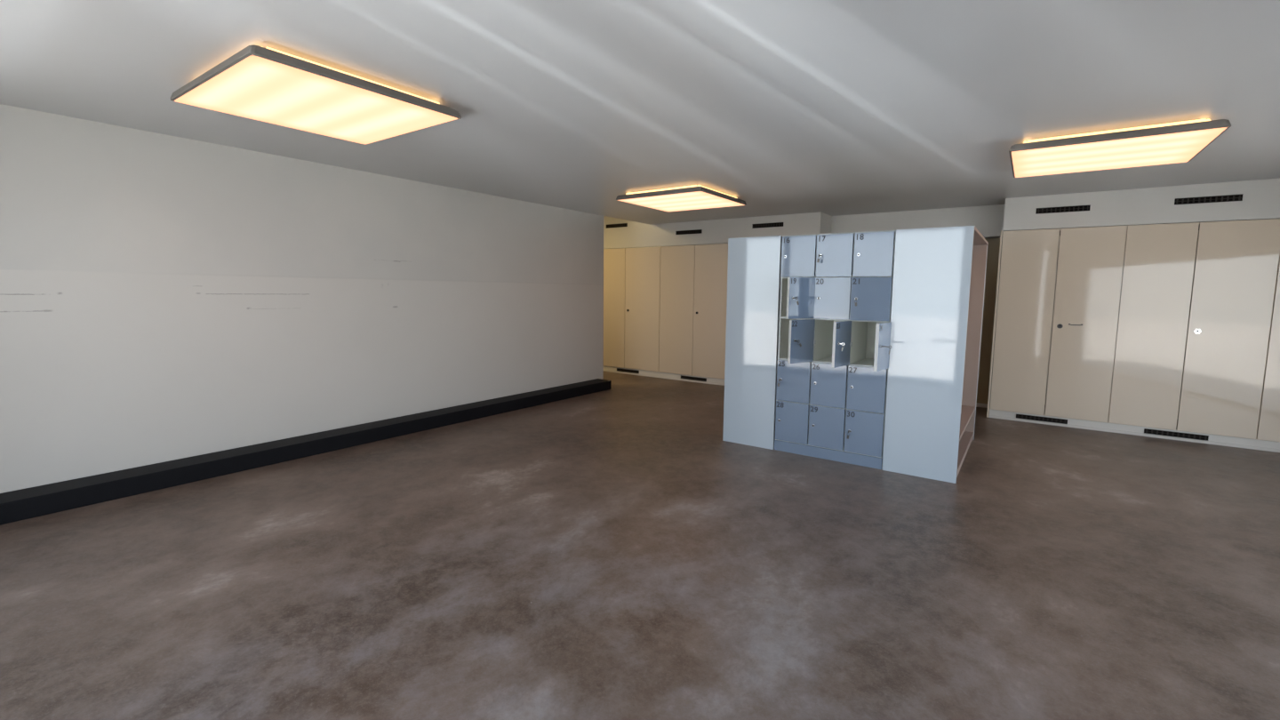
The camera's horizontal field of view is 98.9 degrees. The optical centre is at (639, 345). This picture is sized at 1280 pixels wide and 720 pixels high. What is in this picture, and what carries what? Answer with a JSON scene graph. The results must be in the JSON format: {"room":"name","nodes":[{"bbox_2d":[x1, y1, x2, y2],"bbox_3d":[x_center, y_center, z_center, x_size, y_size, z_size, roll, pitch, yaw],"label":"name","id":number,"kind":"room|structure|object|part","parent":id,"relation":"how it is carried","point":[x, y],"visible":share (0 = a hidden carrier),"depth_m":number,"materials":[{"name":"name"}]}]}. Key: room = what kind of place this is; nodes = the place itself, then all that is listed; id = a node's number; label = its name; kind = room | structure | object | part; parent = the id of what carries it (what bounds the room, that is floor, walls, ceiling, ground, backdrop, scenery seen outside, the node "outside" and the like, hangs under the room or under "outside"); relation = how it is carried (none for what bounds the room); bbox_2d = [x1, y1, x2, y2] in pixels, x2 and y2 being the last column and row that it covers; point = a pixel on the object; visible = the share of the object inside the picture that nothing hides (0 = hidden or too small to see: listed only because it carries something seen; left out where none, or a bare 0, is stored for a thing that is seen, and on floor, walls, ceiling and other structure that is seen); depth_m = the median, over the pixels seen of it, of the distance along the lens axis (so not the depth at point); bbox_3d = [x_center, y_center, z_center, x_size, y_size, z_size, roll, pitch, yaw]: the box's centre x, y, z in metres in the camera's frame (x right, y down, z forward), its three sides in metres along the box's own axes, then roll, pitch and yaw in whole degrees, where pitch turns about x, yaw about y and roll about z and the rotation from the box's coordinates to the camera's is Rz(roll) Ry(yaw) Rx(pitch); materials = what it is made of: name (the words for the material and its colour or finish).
{"room":"locker room","nodes":[
{"label":"locker room","id":0,"kind":"room"},
{"bbox_2d":[0,104,603,493],"bbox_3d":[-2.657,-0.631,5.744,0.200,3.050,6.930,5,7,35],"label":"wall","id":1,"kind":"structure","parent":0,"point":[164,298],"depth_m":4.60,"materials":[{"name":"white paint"}]},
{"bbox_2d":[0,378,611,525],"bbox_3d":[-2.520,0.840,5.702,0.268,0.136,6.800,5,7,35],"label":"baseboard","id":2,"kind":"structure","parent":1,"relation":"attached to","point":[31,502],"depth_m":4.49,"materials":[{"name":"black plastic"}]},
{"bbox_2d":[0,371,1279,719],"bbox_3d":[0.281,1.114,4.957,13.293,0.200,9.400,5,7,35],"label":"floor","id":3,"kind":"structure","parent":0,"point":[605,555],"depth_m":2.83,"materials":[{"name":"concrete"}]},
{"bbox_2d":[603,246,660,377],"bbox_3d":[-0.061,-0.643,10.127,1.461,2.259,0.727,5,7,35],"label":"tall cabinet","id":4,"kind":"object","parent":3,"relation":"on","point":[631,276],"visible":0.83,"depth_m":9.77,"materials":[{"name":"beige laminate"}]},
{"bbox_3d":[-0.556,-0.695,10.070,0.707,2.151,0.020,5,7,35],"label":"door","id":5,"kind":"part","parent":4,"relation":"part of","materials":[{"name":"beige laminate"}]},
{"bbox_2d":[616,368,639,373],"bbox_3d":[-0.221,0.451,9.938,0.490,0.052,0.028,5,7,35],"label":"vent","id":6,"kind":"object","parent":4,"relation":"attached to","point":[619,370],"depth_m":9.93,"materials":[{"name":"grey metal"}]},
{"bbox_3d":[0.039,-0.646,9.649,0.740,2.151,0.020,5,7,35],"label":"door","id":7,"kind":"part","parent":4,"relation":"part of","materials":[{"name":"beige laminate"}]},
{"bbox_2d":[658,243,727,385],"bbox_3d":[1.079,-0.550,9.320,1.339,2.259,0.727,5,7,35],"label":"tall cabinet","id":8,"kind":"object","parent":3,"relation":"on","point":[693,297],"visible":0.85,"depth_m":9.04,"materials":[{"name":"beige laminate"}]},
{"bbox_3d":[0.615,-0.598,9.241,0.660,2.151,0.020,5,7,35],"label":"door","id":9,"kind":"part","parent":8,"relation":"part of","materials":[{"name":"beige laminate"}]},
{"bbox_2d":[680,375,706,381],"bbox_3d":[0.895,0.542,9.149,0.490,0.052,0.028,5,7,35],"label":"vent","id":10,"kind":"object","parent":8,"relation":"attached to","point":[686,378],"depth_m":9.13,"materials":[{"name":"grey metal"}]},
{"bbox_3d":[1.160,-0.554,8.855,0.665,2.151,0.020,5,7,35],"label":"door","id":11,"kind":"part","parent":8,"relation":"part of","materials":[{"name":"beige laminate"}]},
{"bbox_2d":[722,235,782,449],"bbox_3d":[1.547,-0.090,5.968,0.530,2.022,1.650,5,7,35],"label":"wardrobe","id":12,"kind":"object","parent":3,"relation":"on","point":[754,263],"visible":0.5,"depth_m":5.29,"materials":[{"name":"white laminate"}]},
{"bbox_2d":[774,230,895,469],"bbox_3d":[1.805,0.013,4.970,1.044,2.022,0.910,5,7,35],"label":"lockers","id":13,"kind":"object","parent":3,"relation":"on","point":[835,324],"visible":0.99,"depth_m":4.82,"materials":[{"name":"metal"}]},
{"bbox_3d":[1.417,0.713,5.120,0.310,0.372,0.020,5,7,35],"label":"locker door","id":14,"kind":"part","parent":13,"relation":"part of","materials":[{"name":"metal"}]},
{"bbox_3d":[1.422,0.330,5.082,0.310,0.382,0.020,5,7,35],"label":"locker door","id":15,"kind":"part","parent":13,"relation":"part of","materials":[{"name":"metal"}]},
{"bbox_3d":[1.435,-0.810,4.968,0.310,0.366,0.020,5,7,35],"label":"locker door","id":16,"kind":"part","parent":13,"relation":"part of","materials":[{"name":"metal"}]},
{"bbox_3d":[1.429,-0.423,4.844,0.310,0.364,0.020,-2,6,-27],"label":"locker door","id":17,"kind":"part","parent":13,"relation":"part of","materials":[{"name":"metal"}]},
{"bbox_3d":[1.436,-0.042,4.867,0.310,0.384,0.020,-3,7,-34],"label":"locker door","id":18,"kind":"part","parent":13,"relation":"part of","materials":[{"name":"metal"}]},
{"bbox_3d":[1.679,0.734,4.935,0.308,0.372,0.020,5,7,35],"label":"locker door","id":19,"kind":"part","parent":13,"relation":"part of","materials":[{"name":"metal"}]},
{"bbox_3d":[1.683,0.351,4.897,0.308,0.382,0.020,5,7,35],"label":"locker door","id":20,"kind":"part","parent":13,"relation":"part of","materials":[{"name":"metal"}]},
{"bbox_3d":[1.692,-0.418,4.820,0.308,0.364,0.020,5,7,35],"label":"locker door","id":21,"kind":"part","parent":13,"relation":"part of","materials":[{"name":"metal"}]},
{"bbox_3d":[1.696,-0.789,4.783,0.308,0.366,0.020,5,7,35],"label":"locker door","id":22,"kind":"part","parent":13,"relation":"part of","materials":[{"name":"metal"}]},
{"bbox_3d":[1.719,-0.018,4.660,0.020,0.384,0.308,6,8,44],"label":"locker door","id":23,"kind":"part","parent":13,"relation":"part of","materials":[{"name":"metal"}]},
{"bbox_3d":[1.940,0.756,4.751,0.309,0.372,0.020,5,7,35],"label":"locker door","id":24,"kind":"part","parent":13,"relation":"part of","materials":[{"name":"metal"}]},
{"bbox_3d":[1.944,0.373,4.712,0.309,0.382,0.020,5,7,35],"label":"locker door","id":25,"kind":"part","parent":13,"relation":"part of","materials":[{"name":"metal"}]},
{"bbox_3d":[1.942,-0.395,4.614,0.309,0.364,0.020,3,6,26],"label":"locker door","id":26,"kind":"part","parent":13,"relation":"part of","materials":[{"name":"metal"}]},
{"bbox_3d":[1.957,-0.768,4.598,0.309,0.366,0.020,5,7,35],"label":"locker door","id":27,"kind":"part","parent":13,"relation":"part of","materials":[{"name":"metal"}]},
{"bbox_3d":[1.985,0.004,4.471,0.020,0.384,0.309,6,8,41],"label":"locker door","id":28,"kind":"part","parent":13,"relation":"part of","materials":[{"name":"metal"}]},
{"bbox_2d":[882,225,988,483],"bbox_3d":[2.784,0.012,5.093,0.548,2.022,1.650,5,7,35],"label":"wardrobe","id":29,"kind":"object","parent":3,"relation":"on","point":[940,273],"visible":0.98,"depth_m":4.44,"materials":[{"name":"white laminate"}]},
{"bbox_3d":[3.257,-0.038,5.755,0.548,2.000,0.020,5,7,35],"label":"panel","id":30,"kind":"part","parent":29,"relation":"part of","materials":[{"name":"wood"}]},
{"bbox_2d":[986,230,1002,417],"bbox_3d":[4.490,-0.271,6.906,0.020,2.262,0.687,5,7,35],"label":"end panel","id":31,"kind":"object","parent":3,"relation":"on","point":[1001,236],"visible":0.49,"depth_m":6.63,"materials":[{"name":"beige laminate"}]},
{"bbox_2d":[988,225,1127,431],"bbox_3d":[4.954,-0.232,6.580,1.114,2.259,0.723,5,7,35],"label":"tall cabinet","id":32,"kind":"object","parent":3,"relation":"on","point":[1060,290],"visible":1,"depth_m":6.28,"materials":[{"name":"beige laminate"}]},
{"bbox_3d":[4.530,-0.277,6.471,0.536,2.151,0.020,5,7,35],"label":"door","id":33,"kind":"part","parent":32,"relation":"part of","materials":[{"name":"beige laminate"}]},
{"bbox_2d":[1016,414,1067,423],"bbox_3d":[4.720,0.856,6.445,0.490,0.046,0.022,5,7,35],"label":"vent","id":34,"kind":"object","parent":32,"relation":"attached to","point":[1041,419],"depth_m":6.43,"materials":[{"name":"grey metal"}]},
{"bbox_3d":[4.984,-0.239,6.150,0.564,2.151,0.020,5,7,35],"label":"door","id":35,"kind":"part","parent":32,"relation":"part of","materials":[{"name":"beige laminate"}]},
{"bbox_2d":[1107,218,1279,449],"bbox_3d":[5.868,-0.157,5.935,1.128,2.259,0.720,5,7,35],"label":"tall cabinet","id":36,"kind":"object","parent":3,"relation":"on","point":[1196,304],"visible":0.98,"depth_m":5.63,"materials":[{"name":"beige laminate"}]},
{"bbox_3d":[5.441,-0.202,5.826,0.545,2.151,0.020,5,7,35],"label":"door","id":37,"kind":"part","parent":36,"relation":"part of","materials":[{"name":"beige laminate"}]},
{"bbox_2d":[1144,428,1208,440],"bbox_3d":[5.652,0.933,5.782,0.490,0.052,0.028,5,7,35],"label":"vent","id":38,"kind":"object","parent":36,"relation":"attached to","point":[1172,434],"depth_m":5.77,"materials":[{"name":"grey metal"}]},
{"bbox_3d":[5.900,-0.164,5.501,0.569,2.151,0.020,5,7,35],"label":"door","id":39,"kind":"part","parent":36,"relation":"part of","materials":[{"name":"beige laminate"}]},
{"bbox_2d":[1255,253,1279,452],"bbox_3d":[6.789,-0.081,5.279,1.138,2.259,0.727,5,7,35],"label":"tall cabinet","id":40,"kind":"object","parent":3,"relation":"on","point":[1268,438],"visible":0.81,"depth_m":5.35,"materials":[{"name":"beige laminate"}]},
{"bbox_2d":[0,0,1279,224],"bbox_3d":[1.855,-1.787,3.563,9.510,0.613,9.400,5,7,35],"label":"ceiling","id":41,"kind":"structure","parent":0,"point":[832,108],"depth_m":3.00,"materials":[{"name":"paint"}]},
{"bbox_2d":[170,44,461,144],"bbox_3d":[-1.879,-1.439,3.233,1.130,0.095,1.130,5,7,35],"label":"ceiling lamp","id":42,"kind":"object","parent":41,"relation":"attached to","point":[268,84],"visible":1,"depth_m":3.06,"materials":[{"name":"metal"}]},
{"bbox_2d":[616,184,746,211],"bbox_3d":[0.502,-1.736,6.459,1.130,0.095,1.130,5,7,35],"label":"ceiling lamp","id":43,"kind":"object","parent":41,"relation":"attached to","point":[692,196],"visible":1,"depth_m":6.26,"materials":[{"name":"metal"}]},
{"bbox_2d":[831,204,1005,237],"bbox_3d":[3.743,-1.659,7.551,2.170,0.395,0.060,5,7,35],"label":"bulkhead","id":44,"kind":"object","parent":41,"relation":"attached to","point":[988,220],"visible":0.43,"depth_m":7.40,"materials":[{"name":"white paint"},{"name":"plaster"}]},
{"bbox_2d":[1008,118,1231,177],"bbox_3d":[3.479,-1.468,4.121,1.130,0.095,1.130,5,7,35],"label":"ceiling lamp","id":45,"kind":"object","parent":41,"relation":"attached to","point":[1173,142],"visible":1,"depth_m":3.91,"materials":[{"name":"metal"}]},
{"bbox_2d":[1002,177,1279,231],"bbox_3d":[6.067,-1.457,5.689,3.790,0.375,0.713,5,7,35],"label":"bulkhead","id":46,"kind":"object","parent":41,"relation":"attached to","point":[1260,197],"visible":0.78,"depth_m":5.77,"materials":[{"name":"painted plasterboard"}]},
{"bbox_2d":[1035,204,1090,214],"bbox_3d":[4.760,-1.536,6.171,0.485,0.064,0.011,5,7,35],"label":"air vent","id":47,"kind":"object","parent":46,"relation":"attached to","point":[1076,208],"visible":1,"depth_m":6.17,"materials":[{"name":"black metal"}]},
{"bbox_2d":[1174,193,1243,204],"bbox_3d":[5.703,-1.469,5.503,0.485,0.064,0.011,5,7,35],"label":"air vent","id":48,"kind":"object","parent":46,"relation":"attached to","point":[1229,197],"visible":1,"depth_m":5.50,"materials":[{"name":"black metal"}]},
{"bbox_3d":[2.950,-0.848,8.538,13.250,3.050,0.200,5,7,35],"label":"wall","id":49,"kind":"structure","parent":0,"visible":0},
{"bbox_2d":[603,211,831,248],"bbox_3d":[0.030,-2.158,9.943,6.700,0.788,0.713,5,7,35],"label":"bulkhead","id":50,"kind":"object","parent":49,"relation":"attached to","point":[636,235],"visible":0.39,"depth_m":8.78,"materials":[{"name":"white paint"},{"name":"plaster"}]},
{"bbox_2d":[605,223,627,228],"bbox_3d":[-0.424,-2.154,9.822,0.485,0.064,0.011,5,7,35],"label":"air vent","id":51,"kind":"object","parent":50,"relation":"attached to","point":[620,225],"visible":1,"depth_m":9.82,"materials":[{"name":"black metal"}]},
{"bbox_2d":[675,229,702,234],"bbox_3d":[0.796,-1.863,8.976,0.485,0.064,0.011,5,7,35],"label":"air vent","id":52,"kind":"object","parent":50,"relation":"attached to","point":[696,231],"visible":1,"depth_m":8.98,"materials":[{"name":"black metal"}]},
{"bbox_2d":[752,222,783,228],"bbox_3d":[1.907,-1.802,8.187,0.485,0.064,0.011,5,7,35],"label":"air vent","id":53,"kind":"object","parent":50,"relation":"attached to","point":[774,224],"visible":1,"depth_m":8.18,"materials":[{"name":"black metal"}]},
{"bbox_2d":[976,402,987,407],"bbox_3d":[3.787,0.732,7.909,2.150,0.050,0.015,5,7,35],"label":"baseboard","id":54,"kind":"structure","parent":49,"relation":"attached to","point":[985,405],"depth_m":7.34,"materials":[{"name":"grey"}]},
{"bbox_2d":[976,238,999,403],"bbox_3d":[3.814,-0.358,7.820,2.130,2.237,0.032,5,7,35],"label":"door","id":55,"kind":"structure","parent":49,"relation":"in","point":[994,244],"depth_m":7.24,"materials":[{"name":"wood"}]}
]}

